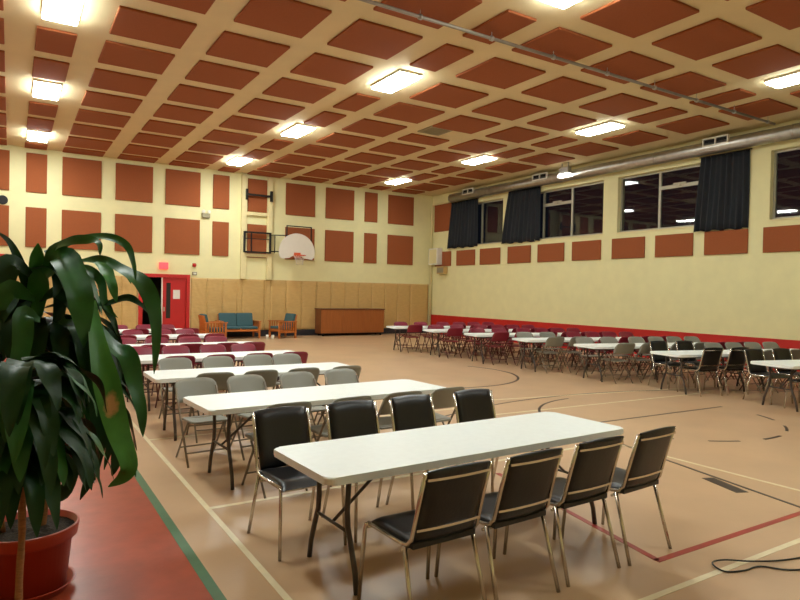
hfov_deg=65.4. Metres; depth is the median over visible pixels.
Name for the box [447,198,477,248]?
curtain
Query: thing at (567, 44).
acoustic panel
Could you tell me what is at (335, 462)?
folding table
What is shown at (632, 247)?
acoustic panel
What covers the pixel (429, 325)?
folding chair
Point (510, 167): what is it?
acoustic panel
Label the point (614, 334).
folding chair
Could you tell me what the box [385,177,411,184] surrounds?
ceiling light
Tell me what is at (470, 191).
register
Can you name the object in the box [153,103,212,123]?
acoustic panel
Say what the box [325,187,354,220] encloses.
acoustic panel
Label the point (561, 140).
acoustic panel
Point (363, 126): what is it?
acoustic panel
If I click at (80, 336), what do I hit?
potted plant
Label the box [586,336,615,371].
folding chair
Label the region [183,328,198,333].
folding chair
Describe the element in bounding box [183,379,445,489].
folding table
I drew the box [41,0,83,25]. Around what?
ceiling light
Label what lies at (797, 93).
acoustic panel
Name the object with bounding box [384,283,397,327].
mat
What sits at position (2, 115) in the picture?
acoustic panel
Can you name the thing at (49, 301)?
mat
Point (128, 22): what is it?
acoustic panel
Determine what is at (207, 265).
wall
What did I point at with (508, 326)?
folding chair
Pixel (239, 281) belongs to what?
mat
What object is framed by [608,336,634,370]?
folding chair
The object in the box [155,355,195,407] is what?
folding chair
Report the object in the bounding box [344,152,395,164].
acoustic panel
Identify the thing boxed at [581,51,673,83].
acoustic panel
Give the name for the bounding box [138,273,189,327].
door
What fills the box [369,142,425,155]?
acoustic panel
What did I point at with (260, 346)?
folding chair
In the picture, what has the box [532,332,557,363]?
folding chair
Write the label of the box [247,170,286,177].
acoustic panel
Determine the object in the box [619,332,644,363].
folding chair
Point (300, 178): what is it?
acoustic panel
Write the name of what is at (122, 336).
folding chair
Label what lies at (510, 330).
folding table
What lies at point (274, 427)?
chair
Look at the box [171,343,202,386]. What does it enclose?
folding chair
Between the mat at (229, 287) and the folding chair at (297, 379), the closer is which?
the folding chair at (297, 379)
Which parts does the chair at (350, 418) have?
leg, rail, backrest, leg, rail, leg, leg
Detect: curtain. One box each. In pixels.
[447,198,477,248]
[501,186,540,243]
[693,148,752,232]
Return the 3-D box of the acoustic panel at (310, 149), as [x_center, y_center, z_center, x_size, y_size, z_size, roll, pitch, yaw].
[-2.438,-4.573,19.164,1.280,0.045,1.176,1,1,-32]
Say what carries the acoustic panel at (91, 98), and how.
attached to the ceiling
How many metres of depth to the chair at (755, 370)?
11.03 m
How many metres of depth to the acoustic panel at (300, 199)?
24.35 m
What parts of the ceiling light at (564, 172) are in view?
lamp shade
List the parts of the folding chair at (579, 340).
leg, backrest, seat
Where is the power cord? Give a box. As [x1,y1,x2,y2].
[711,557,799,572]
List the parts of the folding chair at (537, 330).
backrest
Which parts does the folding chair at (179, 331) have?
backrest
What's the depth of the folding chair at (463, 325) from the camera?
18.99 m
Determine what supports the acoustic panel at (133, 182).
attached to the wall at (207, 265)
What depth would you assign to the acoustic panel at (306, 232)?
24.43 m
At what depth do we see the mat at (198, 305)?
22.37 m
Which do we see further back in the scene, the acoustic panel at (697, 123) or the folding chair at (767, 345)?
the acoustic panel at (697, 123)
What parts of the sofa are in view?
seat frame, armrest, leg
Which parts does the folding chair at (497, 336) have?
seat, backrest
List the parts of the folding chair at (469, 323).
backrest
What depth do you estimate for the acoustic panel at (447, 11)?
9.37 m
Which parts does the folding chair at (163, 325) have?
backrest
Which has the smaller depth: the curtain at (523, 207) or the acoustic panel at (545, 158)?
the acoustic panel at (545, 158)
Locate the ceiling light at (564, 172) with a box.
[557,162,572,177]
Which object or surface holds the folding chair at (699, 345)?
on the floor
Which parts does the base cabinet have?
door, door, door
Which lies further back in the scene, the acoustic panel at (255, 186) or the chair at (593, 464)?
the acoustic panel at (255, 186)
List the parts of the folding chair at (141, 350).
backrest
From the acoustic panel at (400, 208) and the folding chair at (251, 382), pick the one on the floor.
the folding chair at (251, 382)
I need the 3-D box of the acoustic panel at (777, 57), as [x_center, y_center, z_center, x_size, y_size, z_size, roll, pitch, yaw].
[6.558,-4.298,11.298,1.203,0.045,1.166,1,1,-32]
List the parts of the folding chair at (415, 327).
backrest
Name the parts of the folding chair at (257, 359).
backrest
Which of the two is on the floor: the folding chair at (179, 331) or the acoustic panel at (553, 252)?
the folding chair at (179, 331)
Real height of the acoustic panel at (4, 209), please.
1.248 m
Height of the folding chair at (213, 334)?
0.819 m
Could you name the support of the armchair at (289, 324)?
on the floor
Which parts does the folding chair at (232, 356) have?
backrest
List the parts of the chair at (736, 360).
rail, leg, seat, backrest, leg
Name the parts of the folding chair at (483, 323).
backrest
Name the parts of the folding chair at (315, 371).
backrest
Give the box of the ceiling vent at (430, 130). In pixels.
[417,126,451,135]
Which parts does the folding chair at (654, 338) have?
backrest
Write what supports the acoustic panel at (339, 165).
attached to the ceiling
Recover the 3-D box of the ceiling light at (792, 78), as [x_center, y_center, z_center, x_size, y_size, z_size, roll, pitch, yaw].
[7.667,-4.260,11.870,0.520,0.090,1.160,1,1,-32]
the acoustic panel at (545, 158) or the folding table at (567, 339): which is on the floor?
the folding table at (567, 339)
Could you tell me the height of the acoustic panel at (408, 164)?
0.045 m
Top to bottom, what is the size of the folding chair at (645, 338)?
0.848 m
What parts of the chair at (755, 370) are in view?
leg, backrest, rail, seat, leg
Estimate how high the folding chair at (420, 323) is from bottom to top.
0.848 m
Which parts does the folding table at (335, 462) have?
leg, leg, leg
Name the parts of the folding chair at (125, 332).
backrest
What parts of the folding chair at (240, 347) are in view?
backrest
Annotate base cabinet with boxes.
[315,308,384,335]
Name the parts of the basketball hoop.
post, rail, hinge frame, rail, post, swing arm, frame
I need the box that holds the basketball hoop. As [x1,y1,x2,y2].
[240,174,314,278]
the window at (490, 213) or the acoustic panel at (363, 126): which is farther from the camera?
the window at (490, 213)
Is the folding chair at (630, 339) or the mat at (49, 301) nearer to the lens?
the folding chair at (630, 339)
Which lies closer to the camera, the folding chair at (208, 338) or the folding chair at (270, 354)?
the folding chair at (270, 354)
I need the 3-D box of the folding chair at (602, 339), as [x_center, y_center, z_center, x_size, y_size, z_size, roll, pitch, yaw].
[4.880,1.281,14.149,0.482,0.848,0.614,1,1,-20]
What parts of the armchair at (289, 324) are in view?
armrest, leg, armrest, leg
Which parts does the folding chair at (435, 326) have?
backrest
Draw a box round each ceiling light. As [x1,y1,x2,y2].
[27,129,49,141]
[32,79,61,100]
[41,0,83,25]
[227,156,251,165]
[281,123,315,137]
[371,69,421,92]
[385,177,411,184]
[461,154,496,164]
[541,0,579,8]
[557,162,572,177]
[575,120,624,135]
[764,70,799,88]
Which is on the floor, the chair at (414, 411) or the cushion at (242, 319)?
the chair at (414, 411)
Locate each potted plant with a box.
[0,233,161,599]
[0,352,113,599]
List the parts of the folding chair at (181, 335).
backrest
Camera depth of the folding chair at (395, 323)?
19.66 m
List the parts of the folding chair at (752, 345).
backrest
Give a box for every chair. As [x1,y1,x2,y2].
[118,325,127,328]
[120,335,136,339]
[121,338,136,343]
[122,330,143,343]
[125,346,158,401]
[130,329,148,343]
[136,325,150,341]
[141,344,165,386]
[144,337,168,380]
[146,334,168,369]
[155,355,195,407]
[156,329,172,366]
[158,357,199,418]
[161,345,189,392]
[162,324,175,342]
[162,328,175,342]
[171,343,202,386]
[174,377,226,467]
[175,329,199,364]
[176,334,198,368]
[178,336,200,342]
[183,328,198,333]
[186,372,234,442]
[198,333,224,366]
[199,344,225,390]
[202,356,233,414]
[205,336,227,341]
[207,354,234,392]
[218,342,238,365]
[227,374,266,460]
[231,343,255,366]
[231,369,278,437]
[237,342,264,365]
[241,401,311,498]
[243,354,279,388]
[247,353,272,389]
[247,406,346,561]
[272,353,301,388]
[277,351,307,388]
[279,371,326,438]
[288,367,319,424]
[311,396,371,486]
[314,365,360,420]
[321,400,414,542]
[324,368,358,384]
[357,460,491,599]
[378,391,421,429]
[385,394,473,504]
[394,322,412,349]
[402,324,422,352]
[414,322,430,349]
[421,325,440,351]
[429,324,449,354]
[430,387,464,424]
[434,448,562,599]
[436,322,453,347]
[440,328,462,357]
[446,325,465,351]
[450,325,470,353]
[453,322,471,348]
[453,389,532,492]
[461,328,483,357]
[463,325,482,351]
[467,322,485,348]
[469,328,491,360]
[474,325,494,353]
[482,322,494,345]
[484,332,509,364]
[486,328,508,356]
[491,325,511,353]
[491,328,513,358]
[503,328,525,356]
[503,436,623,586]
[505,332,530,364]
[506,325,526,351]
[516,328,537,359]
[516,332,542,367]
[521,325,541,352]
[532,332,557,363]
[534,328,557,358]
[536,337,564,372]
[539,332,565,366]
[550,331,574,362]
[551,328,572,356]
[558,336,584,372]
[561,426,675,565]
[566,328,588,358]
[566,332,591,365]
[569,331,593,362]
[575,337,605,376]
[585,332,611,365]
[586,331,610,361]
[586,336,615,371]
[600,337,630,375]
[600,343,634,383]
[602,332,625,365]
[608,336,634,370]
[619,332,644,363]
[625,343,657,382]
[627,336,651,370]
[628,337,658,375]
[644,336,670,369]
[648,336,676,374]
[648,341,688,388]
[654,343,686,381]
[666,336,692,373]
[674,340,715,387]
[677,342,708,380]
[677,347,722,396]
[684,336,700,371]
[696,342,728,379]
[703,347,749,395]
[704,342,739,385]
[715,342,746,377]
[725,342,759,382]
[739,350,777,393]
[742,349,792,404]
[744,342,777,380]
[762,342,795,381]
[762,349,799,392]
[770,348,799,402]
[784,379,799,407]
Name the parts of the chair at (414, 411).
leg, rail, backrest, rail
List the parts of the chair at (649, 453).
leg, leg, leg, rail, seat, backrest, leg, rail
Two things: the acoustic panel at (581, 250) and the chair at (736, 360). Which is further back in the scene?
the acoustic panel at (581, 250)
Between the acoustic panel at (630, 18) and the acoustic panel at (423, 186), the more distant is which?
the acoustic panel at (423, 186)
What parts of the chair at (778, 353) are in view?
backrest, rail, seat, leg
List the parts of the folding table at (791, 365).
leg, leg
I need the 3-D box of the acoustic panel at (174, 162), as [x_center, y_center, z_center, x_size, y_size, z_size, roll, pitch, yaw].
[-7.331,-4.701,21.672,1.212,0.045,0.725,1,1,-32]
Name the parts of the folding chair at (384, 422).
seat, backrest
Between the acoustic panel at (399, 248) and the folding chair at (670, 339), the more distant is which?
the acoustic panel at (399, 248)
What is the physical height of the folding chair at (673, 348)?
0.848 m
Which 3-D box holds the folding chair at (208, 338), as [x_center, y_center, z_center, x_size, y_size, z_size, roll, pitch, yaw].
[-3.636,1.147,12.508,0.466,0.819,0.592,1,1,-30]
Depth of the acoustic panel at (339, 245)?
25.28 m
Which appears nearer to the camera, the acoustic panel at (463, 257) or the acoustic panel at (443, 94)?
the acoustic panel at (443, 94)
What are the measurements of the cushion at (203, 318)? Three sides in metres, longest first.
0.650 x 0.500 x 0.130 m
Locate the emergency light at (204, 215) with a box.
[202,210,210,217]
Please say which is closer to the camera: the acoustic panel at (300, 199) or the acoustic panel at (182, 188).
the acoustic panel at (182, 188)
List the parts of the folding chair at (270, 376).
backrest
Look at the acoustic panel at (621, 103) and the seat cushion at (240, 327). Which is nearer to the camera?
the acoustic panel at (621, 103)
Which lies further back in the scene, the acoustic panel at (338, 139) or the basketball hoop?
the basketball hoop
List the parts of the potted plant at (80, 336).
pot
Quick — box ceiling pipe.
[359,0,775,124]
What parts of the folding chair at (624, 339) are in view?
backrest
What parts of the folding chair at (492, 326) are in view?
backrest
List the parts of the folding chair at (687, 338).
backrest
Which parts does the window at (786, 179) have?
sill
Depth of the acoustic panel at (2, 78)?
13.37 m
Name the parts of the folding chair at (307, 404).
leg, seat, leg, backrest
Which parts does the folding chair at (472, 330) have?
backrest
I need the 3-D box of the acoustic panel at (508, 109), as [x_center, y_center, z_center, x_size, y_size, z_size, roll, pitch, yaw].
[2.531,-4.417,14.492,1.267,0.045,1.176,1,1,-32]
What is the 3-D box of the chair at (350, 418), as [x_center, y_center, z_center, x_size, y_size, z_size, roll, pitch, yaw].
[-0.254,1.268,4.795,0.518,0.896,0.624,1,1,-32]
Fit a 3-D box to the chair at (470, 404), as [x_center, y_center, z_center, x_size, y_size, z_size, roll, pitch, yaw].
[0.816,1.280,5.535,0.518,0.896,0.624,1,1,-33]
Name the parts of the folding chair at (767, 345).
backrest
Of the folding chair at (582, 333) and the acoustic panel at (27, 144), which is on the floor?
the folding chair at (582, 333)
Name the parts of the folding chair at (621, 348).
leg, seat, backrest, leg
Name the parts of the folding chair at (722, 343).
backrest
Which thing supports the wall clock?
attached to the wall at (207, 265)
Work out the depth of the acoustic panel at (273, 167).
21.87 m
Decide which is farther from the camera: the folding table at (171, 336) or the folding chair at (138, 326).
the folding chair at (138, 326)
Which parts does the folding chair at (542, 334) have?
backrest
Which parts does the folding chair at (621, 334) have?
backrest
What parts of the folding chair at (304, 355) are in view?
backrest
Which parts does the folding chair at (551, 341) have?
leg, seat, backrest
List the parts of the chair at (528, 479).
leg, leg, rail, leg, seat, backrest, leg, rail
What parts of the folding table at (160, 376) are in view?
leg, leg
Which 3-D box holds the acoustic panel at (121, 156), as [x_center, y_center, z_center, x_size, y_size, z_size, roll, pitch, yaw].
[-8.741,-4.718,20.791,1.165,0.045,0.725,1,1,-32]
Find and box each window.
[477,199,502,245]
[534,181,603,240]
[616,164,699,233]
[768,147,799,220]
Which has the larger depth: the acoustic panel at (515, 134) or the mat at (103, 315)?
the mat at (103, 315)
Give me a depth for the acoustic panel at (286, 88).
13.34 m
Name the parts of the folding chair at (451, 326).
backrest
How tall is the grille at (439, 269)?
0.220 m
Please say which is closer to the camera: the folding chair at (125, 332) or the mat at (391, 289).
the folding chair at (125, 332)
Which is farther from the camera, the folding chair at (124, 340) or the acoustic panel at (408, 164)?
the acoustic panel at (408, 164)
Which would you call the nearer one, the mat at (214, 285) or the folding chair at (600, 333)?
the folding chair at (600, 333)
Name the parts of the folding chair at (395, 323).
backrest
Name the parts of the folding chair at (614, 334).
backrest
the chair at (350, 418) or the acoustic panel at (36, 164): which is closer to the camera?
the chair at (350, 418)
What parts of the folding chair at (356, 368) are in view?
backrest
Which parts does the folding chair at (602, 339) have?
backrest, seat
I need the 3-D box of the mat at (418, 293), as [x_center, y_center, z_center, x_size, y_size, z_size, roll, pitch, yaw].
[0.851,0.254,27.449,0.947,1.900,0.039,1,1,-32]
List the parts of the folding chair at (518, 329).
backrest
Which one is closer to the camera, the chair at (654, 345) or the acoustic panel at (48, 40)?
the acoustic panel at (48, 40)
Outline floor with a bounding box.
[3,333,799,599]
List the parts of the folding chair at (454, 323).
backrest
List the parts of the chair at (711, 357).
leg, rail, leg, seat, backrest, leg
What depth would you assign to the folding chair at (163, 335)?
12.86 m
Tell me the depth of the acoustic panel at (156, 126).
16.68 m
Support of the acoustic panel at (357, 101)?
attached to the ceiling
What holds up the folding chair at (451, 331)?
on the floor
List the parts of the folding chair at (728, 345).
backrest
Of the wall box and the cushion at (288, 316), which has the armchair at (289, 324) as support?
the cushion at (288, 316)
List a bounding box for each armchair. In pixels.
[198,314,227,337]
[268,313,296,338]
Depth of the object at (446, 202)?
27.59 m
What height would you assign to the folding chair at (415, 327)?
0.848 m
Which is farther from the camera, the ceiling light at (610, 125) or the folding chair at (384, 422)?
the ceiling light at (610, 125)
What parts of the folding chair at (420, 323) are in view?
backrest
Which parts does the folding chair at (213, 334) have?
backrest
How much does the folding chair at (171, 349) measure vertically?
0.819 m
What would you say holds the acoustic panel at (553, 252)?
attached to the wall at (754, 293)
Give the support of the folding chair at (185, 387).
on the floor
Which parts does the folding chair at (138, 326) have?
backrest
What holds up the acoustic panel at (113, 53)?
attached to the ceiling
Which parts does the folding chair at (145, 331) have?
backrest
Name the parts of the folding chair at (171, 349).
backrest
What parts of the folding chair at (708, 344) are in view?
backrest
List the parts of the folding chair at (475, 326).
backrest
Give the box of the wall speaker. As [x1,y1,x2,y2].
[437,267,447,273]
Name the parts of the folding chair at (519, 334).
backrest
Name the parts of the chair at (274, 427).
leg, rail, leg, backrest, seat, rail, leg, leg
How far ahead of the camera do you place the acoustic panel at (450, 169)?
21.64 m
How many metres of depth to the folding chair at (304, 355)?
9.90 m
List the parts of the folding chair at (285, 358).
backrest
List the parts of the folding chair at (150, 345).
backrest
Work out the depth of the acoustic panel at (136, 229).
21.21 m
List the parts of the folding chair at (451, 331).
backrest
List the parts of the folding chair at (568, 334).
backrest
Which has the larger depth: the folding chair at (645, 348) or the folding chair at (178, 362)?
the folding chair at (645, 348)
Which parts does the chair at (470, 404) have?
rail, backrest, rail, leg, leg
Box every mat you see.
[42,277,52,316]
[95,282,105,325]
[106,276,121,326]
[121,276,137,328]
[190,278,206,328]
[207,278,222,326]
[222,279,236,312]
[237,279,241,312]
[242,279,264,329]
[264,280,269,329]
[270,280,285,325]
[286,280,301,328]
[301,281,316,328]
[316,281,330,307]
[331,282,344,307]
[345,282,358,307]
[359,282,371,307]
[372,283,384,312]
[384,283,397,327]
[397,284,410,325]
[410,284,427,324]
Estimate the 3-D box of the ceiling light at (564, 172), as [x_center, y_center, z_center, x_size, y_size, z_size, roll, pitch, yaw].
[5.379,-4.232,20.301,0.200,0.446,0.480,1,1,-32]
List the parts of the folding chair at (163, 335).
backrest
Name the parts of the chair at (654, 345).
rail, backrest, leg, seat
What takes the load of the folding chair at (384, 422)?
on the floor
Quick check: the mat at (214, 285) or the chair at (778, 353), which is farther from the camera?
the mat at (214, 285)
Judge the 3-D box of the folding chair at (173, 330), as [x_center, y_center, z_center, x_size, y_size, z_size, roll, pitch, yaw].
[-5.699,1.075,15.053,0.466,0.819,0.592,1,1,-30]
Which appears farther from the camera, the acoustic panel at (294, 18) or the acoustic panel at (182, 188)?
the acoustic panel at (182, 188)
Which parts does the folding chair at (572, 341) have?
seat, backrest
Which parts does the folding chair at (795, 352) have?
backrest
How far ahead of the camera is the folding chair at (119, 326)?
15.79 m
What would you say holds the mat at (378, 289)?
attached to the wall at (207, 265)
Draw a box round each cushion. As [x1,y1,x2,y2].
[199,314,209,327]
[209,327,224,331]
[218,313,235,325]
[223,326,240,329]
[236,313,252,325]
[239,326,257,329]
[270,326,290,329]
[283,313,295,326]
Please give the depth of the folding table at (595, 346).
13.21 m
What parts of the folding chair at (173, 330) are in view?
backrest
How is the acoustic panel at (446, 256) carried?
attached to the wall at (754, 293)
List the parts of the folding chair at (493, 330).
backrest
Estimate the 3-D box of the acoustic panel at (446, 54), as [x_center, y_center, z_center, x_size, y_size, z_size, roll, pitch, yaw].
[0.741,-4.414,11.389,0.597,0.045,1.187,1,1,-32]
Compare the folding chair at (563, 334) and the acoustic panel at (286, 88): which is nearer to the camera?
the acoustic panel at (286, 88)
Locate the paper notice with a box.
[173,290,179,298]
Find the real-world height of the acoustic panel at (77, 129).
0.045 m
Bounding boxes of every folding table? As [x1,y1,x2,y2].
[118,328,182,333]
[126,341,252,365]
[135,333,211,340]
[139,350,295,410]
[143,362,349,440]
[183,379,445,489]
[274,412,623,595]
[386,326,449,351]
[423,329,491,356]
[448,326,500,350]
[464,333,539,363]
[486,329,541,353]
[512,337,597,371]
[533,332,593,360]
[573,343,668,381]
[588,337,652,369]
[650,350,744,394]
[655,342,726,377]
[736,349,788,390]
[750,360,799,411]
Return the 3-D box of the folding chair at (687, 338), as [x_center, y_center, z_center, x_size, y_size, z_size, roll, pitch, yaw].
[7.182,1.317,14.987,0.482,0.848,0.614,1,1,-19]
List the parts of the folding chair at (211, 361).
backrest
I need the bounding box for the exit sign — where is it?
[159,262,167,268]
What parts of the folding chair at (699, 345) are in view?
backrest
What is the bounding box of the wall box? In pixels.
[428,248,441,264]
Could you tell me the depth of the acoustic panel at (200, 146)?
18.94 m
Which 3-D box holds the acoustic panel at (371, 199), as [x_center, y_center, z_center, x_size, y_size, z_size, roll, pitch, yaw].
[-1.205,-3.873,26.061,0.609,1.230,0.045,1,1,-32]
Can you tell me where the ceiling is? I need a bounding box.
[0,0,799,195]
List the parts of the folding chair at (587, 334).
backrest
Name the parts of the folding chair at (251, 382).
leg, leg, seat, backrest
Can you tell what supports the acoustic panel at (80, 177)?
attached to the wall at (207, 265)
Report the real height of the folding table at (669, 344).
0.743 m
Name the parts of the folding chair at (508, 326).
backrest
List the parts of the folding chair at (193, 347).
backrest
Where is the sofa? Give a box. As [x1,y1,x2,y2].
[215,313,260,337]
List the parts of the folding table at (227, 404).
leg, leg, rail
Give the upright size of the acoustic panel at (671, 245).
0.629 m
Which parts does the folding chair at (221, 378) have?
leg, leg, backrest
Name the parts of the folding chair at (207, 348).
backrest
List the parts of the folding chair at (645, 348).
leg, seat, backrest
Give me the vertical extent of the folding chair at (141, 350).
0.819 m
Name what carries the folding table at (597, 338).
on the floor
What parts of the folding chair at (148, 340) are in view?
backrest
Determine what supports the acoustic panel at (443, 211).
attached to the wall at (754, 293)
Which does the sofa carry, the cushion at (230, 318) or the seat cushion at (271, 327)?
the cushion at (230, 318)
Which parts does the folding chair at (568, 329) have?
backrest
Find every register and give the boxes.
[462,187,473,194]
[532,172,547,180]
[702,134,729,147]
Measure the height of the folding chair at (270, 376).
0.819 m
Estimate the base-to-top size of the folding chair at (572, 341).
0.848 m
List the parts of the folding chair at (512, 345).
seat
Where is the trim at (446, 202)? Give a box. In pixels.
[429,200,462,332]
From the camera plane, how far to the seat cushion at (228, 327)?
22.22 m
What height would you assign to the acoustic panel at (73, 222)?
1.248 m
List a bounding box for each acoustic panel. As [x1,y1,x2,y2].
[0,0,3,10]
[0,18,4,43]
[0,50,4,71]
[0,76,5,92]
[0,96,5,110]
[0,112,5,125]
[0,127,6,137]
[0,139,6,144]
[0,149,9,189]
[0,205,8,245]
[25,142,47,149]
[25,207,46,247]
[26,152,46,193]
[27,116,53,131]
[28,101,57,117]
[32,56,69,81]
[35,26,76,56]
[61,210,100,249]
[62,157,101,197]
[63,147,104,156]
[65,136,112,150]
[70,123,120,139]
[75,108,130,127]
[81,90,142,113]
[88,68,156,95]
[98,40,174,74]
[109,5,196,48]
[115,163,152,202]
[115,214,152,252]
[117,154,157,162]
[122,144,168,157]
[131,132,181,147]
[141,119,195,136]
[148,0,214,14]
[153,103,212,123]
[164,218,199,254]
[165,169,200,206]
[167,84,233,108]
[169,160,208,168]
[176,151,222,163]
[185,60,258,89]
[188,141,238,154]
[203,129,256,144]
[206,31,289,67]
[212,221,228,255]
[213,174,229,209]
[218,167,239,172]
[219,115,278,133]
[234,0,331,38]
[238,98,304,119]
[242,149,273,159]
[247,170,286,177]
[247,224,266,257]
[248,178,266,212]
[257,162,304,173]
[260,139,293,149]
[262,77,335,103]
[274,154,324,165]
[285,183,315,216]
[285,227,314,259]
[290,52,372,84]
[291,176,328,182]
[294,144,347,157]
[302,169,348,178]
[304,111,345,126]
[316,132,374,147]
[322,161,371,171]
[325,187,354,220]
[325,230,353,261]
[327,18,422,59]
[333,93,379,111]
[333,181,366,187]
[342,118,406,136]
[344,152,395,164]
[345,175,388,183]
[364,192,377,222]
[364,233,376,262]
[366,167,412,177]
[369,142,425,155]
[369,186,390,189]
[373,0,481,28]
[373,102,444,123]
[387,235,412,264]
[388,195,413,225]
[391,159,438,170]
[392,189,424,193]
[398,133,448,145]
[405,183,448,190]
[407,173,437,180]
[409,43,473,71]
[409,82,488,108]
[417,150,470,162]
[429,177,474,185]
[431,166,464,173]
[432,115,500,133]
[434,203,451,231]
[435,251,450,266]
[448,139,506,153]
[456,57,545,88]
[456,170,502,179]
[456,249,474,265]
[463,9,536,44]
[472,98,546,120]
[480,247,500,264]
[485,126,548,142]
[485,162,536,172]
[492,147,534,158]
[507,245,530,262]
[512,27,611,65]
[519,153,574,164]
[521,76,605,103]
[527,112,596,130]
[531,136,577,148]
[537,243,564,261]
[558,142,618,155]
[572,240,600,260]
[579,93,657,116]
[580,0,698,37]
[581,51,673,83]
[602,130,667,145]
[611,236,644,258]
[627,107,687,123]
[640,71,725,98]
[652,18,761,60]
[655,233,693,256]
[656,115,729,133]
[689,88,755,107]
[704,229,747,254]
[712,44,799,78]
[718,98,797,120]
[746,0,799,29]
[763,225,799,252]
[790,90,799,97]
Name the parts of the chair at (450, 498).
leg, rail, leg, seat, leg, backrest, leg, rail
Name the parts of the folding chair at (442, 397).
seat, backrest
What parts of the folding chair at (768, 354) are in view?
backrest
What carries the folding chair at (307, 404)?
on the floor
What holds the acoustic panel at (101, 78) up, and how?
attached to the ceiling
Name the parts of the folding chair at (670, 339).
backrest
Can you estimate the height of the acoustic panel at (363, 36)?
0.045 m
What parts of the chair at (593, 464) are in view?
leg, leg, leg, rail, seat, backrest, leg, rail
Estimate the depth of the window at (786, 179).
15.23 m
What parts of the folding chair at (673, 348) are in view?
backrest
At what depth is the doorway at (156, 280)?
23.52 m
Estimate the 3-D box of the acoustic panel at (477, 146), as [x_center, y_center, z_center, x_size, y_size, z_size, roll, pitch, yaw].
[2.254,-4.468,18.184,1.203,0.045,1.246,1,1,-32]
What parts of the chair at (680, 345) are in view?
backrest, seat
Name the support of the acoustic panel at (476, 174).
attached to the ceiling
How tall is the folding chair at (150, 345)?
0.819 m
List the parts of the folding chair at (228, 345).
backrest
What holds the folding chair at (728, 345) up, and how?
on the floor
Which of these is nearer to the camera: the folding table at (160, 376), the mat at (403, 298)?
the folding table at (160, 376)
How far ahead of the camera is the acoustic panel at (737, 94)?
13.23 m
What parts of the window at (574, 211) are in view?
sill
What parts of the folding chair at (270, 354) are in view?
backrest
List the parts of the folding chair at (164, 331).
backrest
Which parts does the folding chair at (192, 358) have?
leg, backrest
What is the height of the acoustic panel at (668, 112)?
0.045 m
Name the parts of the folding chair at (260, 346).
backrest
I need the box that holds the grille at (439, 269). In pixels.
[437,267,442,272]
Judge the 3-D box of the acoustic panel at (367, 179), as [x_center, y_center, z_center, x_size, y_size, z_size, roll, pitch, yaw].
[-1.279,-4.608,23.835,1.203,0.045,1.342,1,1,-32]
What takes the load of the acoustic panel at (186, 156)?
attached to the ceiling
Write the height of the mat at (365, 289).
1.900 m
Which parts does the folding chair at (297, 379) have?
backrest, seat, leg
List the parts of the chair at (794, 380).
leg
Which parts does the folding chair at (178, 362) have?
leg, leg, backrest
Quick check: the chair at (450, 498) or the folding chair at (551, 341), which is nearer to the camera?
the chair at (450, 498)
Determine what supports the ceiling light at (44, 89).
attached to the ceiling
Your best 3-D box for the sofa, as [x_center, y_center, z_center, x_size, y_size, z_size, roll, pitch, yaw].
[-5.873,0.930,22.614,1.450,0.903,0.830,1,1,-32]
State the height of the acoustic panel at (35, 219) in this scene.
1.248 m
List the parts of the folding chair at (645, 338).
backrest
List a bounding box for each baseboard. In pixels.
[120,328,427,336]
[431,314,799,372]
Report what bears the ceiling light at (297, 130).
attached to the ceiling
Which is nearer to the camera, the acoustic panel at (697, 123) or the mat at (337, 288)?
the acoustic panel at (697, 123)
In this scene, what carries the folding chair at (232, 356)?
on the floor
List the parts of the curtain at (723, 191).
rod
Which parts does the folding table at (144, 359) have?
leg, leg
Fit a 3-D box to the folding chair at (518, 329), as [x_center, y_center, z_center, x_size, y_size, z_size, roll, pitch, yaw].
[3.556,1.216,17.348,0.482,0.848,0.614,1,1,-21]
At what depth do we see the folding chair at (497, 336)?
15.71 m
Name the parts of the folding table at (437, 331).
leg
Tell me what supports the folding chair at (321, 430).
on the floor
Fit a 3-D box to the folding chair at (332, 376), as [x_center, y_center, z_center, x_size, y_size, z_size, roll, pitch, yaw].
[-0.611,1.269,7.498,0.466,0.819,0.592,1,1,-33]
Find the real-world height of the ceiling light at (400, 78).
0.090 m
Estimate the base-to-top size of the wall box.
0.720 m
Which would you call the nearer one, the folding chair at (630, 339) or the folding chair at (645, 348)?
the folding chair at (645, 348)
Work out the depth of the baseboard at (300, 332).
24.50 m
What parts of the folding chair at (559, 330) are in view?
backrest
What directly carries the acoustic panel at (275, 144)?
attached to the ceiling
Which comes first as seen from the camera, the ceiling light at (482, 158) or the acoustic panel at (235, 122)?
the acoustic panel at (235, 122)
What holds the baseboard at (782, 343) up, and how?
attached to the wall at (754, 293)
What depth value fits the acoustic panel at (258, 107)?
14.74 m
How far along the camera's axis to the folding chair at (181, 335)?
13.11 m
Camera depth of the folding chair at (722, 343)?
13.62 m
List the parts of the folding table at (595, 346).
leg, leg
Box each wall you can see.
[0,145,432,327]
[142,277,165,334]
[431,119,799,340]
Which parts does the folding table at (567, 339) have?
leg, leg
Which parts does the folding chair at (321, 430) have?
seat, leg, backrest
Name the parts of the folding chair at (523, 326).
backrest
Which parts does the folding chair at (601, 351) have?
seat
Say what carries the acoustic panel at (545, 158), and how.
attached to the ceiling
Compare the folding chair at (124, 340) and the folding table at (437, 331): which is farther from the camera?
the folding table at (437, 331)
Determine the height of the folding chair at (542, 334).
0.848 m
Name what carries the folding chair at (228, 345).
on the floor
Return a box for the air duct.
[448,123,799,202]
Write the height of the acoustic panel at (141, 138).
0.045 m
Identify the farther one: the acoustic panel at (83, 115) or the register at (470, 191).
the register at (470, 191)
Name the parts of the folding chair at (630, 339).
backrest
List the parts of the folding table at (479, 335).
leg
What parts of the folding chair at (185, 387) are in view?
leg, leg, backrest, seat, leg, leg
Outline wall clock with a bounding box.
[0,195,7,203]
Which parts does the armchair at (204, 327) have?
frame, armrest, leg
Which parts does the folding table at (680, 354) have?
leg, leg, leg, leg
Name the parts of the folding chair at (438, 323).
backrest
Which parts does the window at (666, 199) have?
sill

